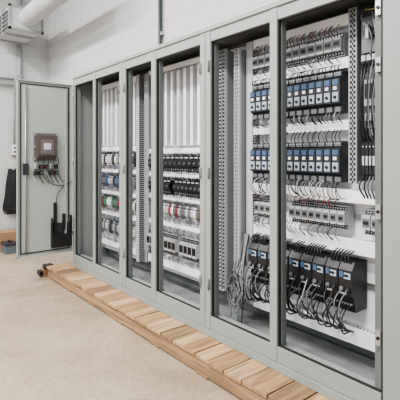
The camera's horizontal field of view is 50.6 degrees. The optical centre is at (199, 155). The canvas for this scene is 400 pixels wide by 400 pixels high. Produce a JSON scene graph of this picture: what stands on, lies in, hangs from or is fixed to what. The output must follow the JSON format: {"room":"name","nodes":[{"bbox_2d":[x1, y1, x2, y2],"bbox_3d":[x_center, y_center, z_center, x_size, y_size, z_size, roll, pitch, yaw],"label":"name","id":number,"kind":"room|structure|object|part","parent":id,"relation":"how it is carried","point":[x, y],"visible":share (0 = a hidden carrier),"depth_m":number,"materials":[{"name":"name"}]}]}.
{"room":"electrical room","nodes":[
{"label":"electrical room","id":0,"kind":"room"},
{"bbox_2d":[0,0,48,229],"bbox_3d":[-5.836,-0.925,4.414,8.460,4.650,0.100,0,0,-39],"label":"wall","id":1,"kind":"structure","parent":0,"point":[35,56],"depth_m":6.66,"materials":[{"name":"white paint"}]},
{"bbox_2d":[0,77,14,86],"bbox_3d":[-3.345,-1.150,6.295,1.100,0.138,0.040,0,0,-39],"label":"conduit","id":2,"kind":"object","parent":1,"relation":"attached to","point":[2,78],"visible":1,"depth_m":6.56,"materials":[{"name":"grey metal"}]},
{"bbox_2d":[11,90,15,154],"bbox_3d":[-2.922,-0.520,6.647,0.080,1.020,0.085,0,0,-39],"label":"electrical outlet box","id":3,"kind":"object","parent":1,"relation":"attached to","point":[13,146],"visible":0.91,"depth_m":6.64,"materials":[{"name":"grey"}]},
{"bbox_2d":[17,0,22,78],"bbox_3d":[-2.857,-0.900,6.702,0.070,4.600,0.080,0,0,-39],"label":"pipe","id":4,"kind":"object","parent":1,"relation":"attached to","point":[19,75],"visible":0.16,"depth_m":6.67,"materials":[{"name":"white metal"}]},
{"bbox_3d":[-2.933,0.210,6.628,0.024,0.024,0.100,0,0,-39],"label":"wall hook","id":5,"kind":"object","parent":1,"relation":"attached to","visible":0},
{"bbox_2d":[2,169,15,214],"bbox_3d":[-2.938,0.554,6.604,0.277,0.711,0.050,0,0,-39],"label":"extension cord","id":6,"kind":"object","parent":5,"relation":"hanging from","point":[9,202],"visible":0.72,"depth_m":6.58,"materials":[{"name":"black plastic"}]},
{"bbox_2d":[0,251,241,399],"bbox_3d":[-2.332,1.450,0.142,8.550,0.100,11.150,0,0,-39],"label":"floor","id":7,"kind":"structure","parent":0,"point":[55,345],"depth_m":3.00,"materials":[{"name":"concrete"}]},
{"bbox_2d":[0,228,15,251],"bbox_3d":[-2.939,1.264,6.366,0.480,0.272,0.300,0,0,-39],"label":"cardboard box","id":8,"kind":"object","parent":7,"relation":"on","point":[6,234],"visible":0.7,"depth_m":6.27,"materials":[{"name":"brown cardboard"}]},
{"bbox_2d":[1,240,15,254],"bbox_3d":[-2.765,1.310,6.134,0.180,0.180,0.240,0,0,-39],"label":"toolbox","id":9,"kind":"object","parent":7,"relation":"on","point":[7,247],"visible":0.89,"depth_m":6.06,"materials":[{"name":"grey"}]},
{"bbox_2d":[37,263,52,276],"bbox_3d":[-1.804,1.335,4.959,0.180,0.130,0.115,0,0,-39],"label":"support block","id":10,"kind":"object","parent":7,"relation":"on","point":[43,271],"visible":0.71,"depth_m":4.91,"materials":[{"name":"black wood"}]},
{"bbox_2d":[46,262,331,399],"bbox_3d":[-0.190,1.335,3.486,0.718,0.130,4.176,0,0,-39],"label":"wooden pallet","id":11,"kind":"object","parent":7,"relation":"on","point":[241,375],"visible":0.39,"depth_m":2.89,"materials":[{"name":"brown wood"}]},
{"bbox_2d":[16,0,399,399],"bbox_3d":[-0.333,0.180,3.339,1.075,2.180,3.815,0,0,-39],"label":"tall cabinet","id":12,"kind":"object","parent":11,"relation":"on","point":[188,93],"visible":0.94,"depth_m":3.02,"materials":[{"name":"grey metal"}]},
{"bbox_3d":[-1.703,0.135,4.662,0.605,1.900,0.035,0,0,-39],"label":"door","id":13,"kind":"part","parent":12,"relation":"part of","materials":[{"name":"grey metal"}]},
{"bbox_3d":[-1.683,-0.100,4.634,0.250,0.300,0.078,0,0,-39],"label":"operator panel","id":14,"kind":"part","parent":12,"relation":"part of","materials":[{"name":"brown plastic"}]},
{"bbox_2d":[102,153,135,239],"bbox_3d":[-0.871,0.415,4.578,0.060,0.890,0.779,0,0,-39],"label":"bank","id":15,"kind":"object","parent":12,"relation":"attached to","point":[112,227],"visible":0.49,"depth_m":4.66,"materials":[{"name":"white plastic"}]},
{"bbox_2d":[102,150,199,270],"bbox_3d":[-0.568,0.440,4.143,0.043,1.004,1.849,0,0,-39],"label":"wiring","id":16,"kind":"object","parent":12,"relation":"attached to","point":[114,187],"visible":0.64,"depth_m":3.75,"materials":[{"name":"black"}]},
{"bbox_2d":[147,228,199,263],"bbox_3d":[-0.232,0.785,3.748,0.108,0.190,0.751,0,0,-39],"label":"bank","id":17,"kind":"object","parent":12,"relation":"attached to","point":[184,247],"visible":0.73,"depth_m":3.62,"materials":[{"name":"plastic"},{"name":"metal"},{"name":"copper"}]},
{"bbox_2d":[148,177,199,197],"bbox_3d":[-0.211,0.270,3.729,0.099,0.140,0.810,0,0,-39],"label":"circuit breakers","id":18,"kind":"object","parent":12,"relation":"in","point":[188,188],"visible":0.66,"depth_m":3.63,"materials":[{"name":"plastic"},{"name":"metal"},{"name":"copper"}]},
{"bbox_2d":[148,155,199,171],"bbox_3d":[-0.209,0.062,3.727,0.099,0.145,0.814,0,0,-39],"label":"circuit breakers","id":19,"kind":"object","parent":12,"relation":"in","point":[170,163],"visible":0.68,"depth_m":3.62,"materials":[{"name":"plastic"},{"name":"metal"},{"name":"copper"}]},
{"bbox_2d":[163,201,199,222],"bbox_3d":[-0.203,0.487,3.750,0.060,0.125,0.767,0,0,-39],"label":"bank","id":20,"kind":"object","parent":12,"relation":"attached to","point":[183,212],"visible":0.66,"depth_m":3.65,"materials":[{"name":"grey plastic"}]},
{"bbox_2d":[226,233,249,322],"bbox_3d":[0.263,0.845,2.969,0.150,0.592,0.161,0,0,-39],"label":"cable bundle","id":21,"kind":"object","parent":12,"relation":"in","point":[234,284],"visible":0.94,"depth_m":2.96,"materials":[{"name":"grey plastic"}]},
{"bbox_2d":[249,24,344,240],"bbox_3d":[0.586,-0.135,2.653,0.080,1.254,0.712,0,0,-39],"label":"wiring","id":22,"kind":"object","parent":12,"relation":"attached to","point":[329,61],"visible":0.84,"depth_m":2.59,"materials":[{"name":"black"}]},
{"bbox_2d":[250,71,347,120],"bbox_3d":[0.609,-0.367,2.688,0.130,0.235,0.698,0,0,-39],"label":"circuit breakers","id":23,"kind":"object","parent":12,"relation":"attached to","point":[328,92],"visible":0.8,"depth_m":2.55,"materials":[{"name":"grey plastic"}]},
{"bbox_2d":[250,141,347,181],"bbox_3d":[0.609,0.033,2.688,0.130,0.235,0.698,0,0,-39],"label":"circuit breakers","id":24,"kind":"object","parent":12,"relation":"attached to","point":[318,161],"visible":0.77,"depth_m":2.55,"materials":[{"name":"grey plastic"}]},
{"bbox_2d":[244,232,354,334],"bbox_3d":[0.585,0.760,2.604,0.180,0.468,0.762,0,0,-39],"label":"wiring","id":25,"kind":"object","parent":12,"relation":"attached to","point":[290,292],"visible":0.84,"depth_m":2.49,"materials":[{"name":"black plastic"}]},
{"bbox_2d":[252,32,347,73],"bbox_3d":[0.616,-0.642,2.697,0.108,0.135,0.693,0,0,-39],"label":"bank","id":26,"kind":"object","parent":12,"relation":"in","point":[335,44],"visible":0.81,"depth_m":2.57,"materials":[{"name":"grey plastic"}]},
{"bbox_2d":[255,196,353,229],"bbox_3d":[0.630,0.352,2.680,0.108,0.135,0.697,0,0,-39],"label":"circuit breakers","id":27,"kind":"object","parent":12,"relation":"attached to","point":[342,217],"visible":0.9,"depth_m":2.54,"materials":[{"name":"plastic"},{"name":"metal"},{"name":"copper"}]},
{"bbox_2d":[248,239,366,312],"bbox_3d":[0.630,0.721,2.637,0.162,0.279,0.782,0,0,-39],"label":"circuit breakers","id":28,"kind":"object","parent":12,"relation":"in","point":[352,277],"visible":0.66,"depth_m":2.46,"materials":[{"name":"black plastic"}]},
{"bbox_2d":[359,7,374,198],"bbox_3d":[0.895,-0.281,2.206,0.124,1.026,0.167,0,0,-39],"label":"wiring","id":29,"kind":"object","parent":12,"relation":"attached to","point":[370,9],"visible":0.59,"depth_m":2.22,"materials":[{"name":"black plastic"}]},
{"bbox_2d":[361,6,374,65],"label":"switch","id":30,"kind":"object","parent":12,"relation":"attached to","point":[367,15],"depth_m":2.25,"materials":[{"name":"grey plastic"}]},
{"bbox_2d":[362,208,374,235],"bbox_3d":[0.947,0.360,2.287,0.108,0.140,0.107,0,0,-39],"label":"bank","id":31,"kind":"object","parent":12,"relation":"in","point":[368,220],"visible":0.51,"depth_m":2.28,"materials":[{"name":"grey plastic"}]},
{"bbox_2d":[362,135,374,179],"label":"circuit breakers","id":32,"kind":"object","parent":12,"relation":"attached to","point":[368,158],"depth_m":2.26,"materials":[{"name":"grey plastic"}]},
{"bbox_2d":[364,72,374,128],"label":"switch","id":33,"kind":"object","parent":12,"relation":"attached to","point":[365,79],"depth_m":2.28,"materials":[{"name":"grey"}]},
{"bbox_2d":[49,0,277,84],"bbox_3d":[0.964,-0.925,2.802,0.100,4.650,11.150,0,0,-39],"label":"wall","id":34,"kind":"structure","parent":0,"point":[84,35],"depth_m":5.21,"materials":[{"name":"white paint"}]},
{"bbox_2d":[157,0,164,44],"bbox_3d":[-0.410,-0.900,4.385,0.050,4.600,0.080,0,0,-39],"label":"conduit","id":35,"kind":"object","parent":34,"relation":"attached to","point":[160,33],"visible":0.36,"depth_m":4.36,"materials":[{"name":"grey metal"}]},
{"bbox_3d":[-2.328,-3.300,0.146,8.560,0.100,11.150,0,0,-39],"label":"ceiling","id":36,"kind":"structure","parent":0,"visible":0},
{"bbox_2d":[0,0,67,45],"bbox_3d":[-2.139,-2.495,5.566,0.500,1.510,2.450,0,0,-39],"label":"ventilation duct","id":37,"kind":"object","parent":36,"relation":"hanging from","point":[19,24],"visible":1,"depth_m":5.85,"materials":[{"name":"metal"}]}
]}

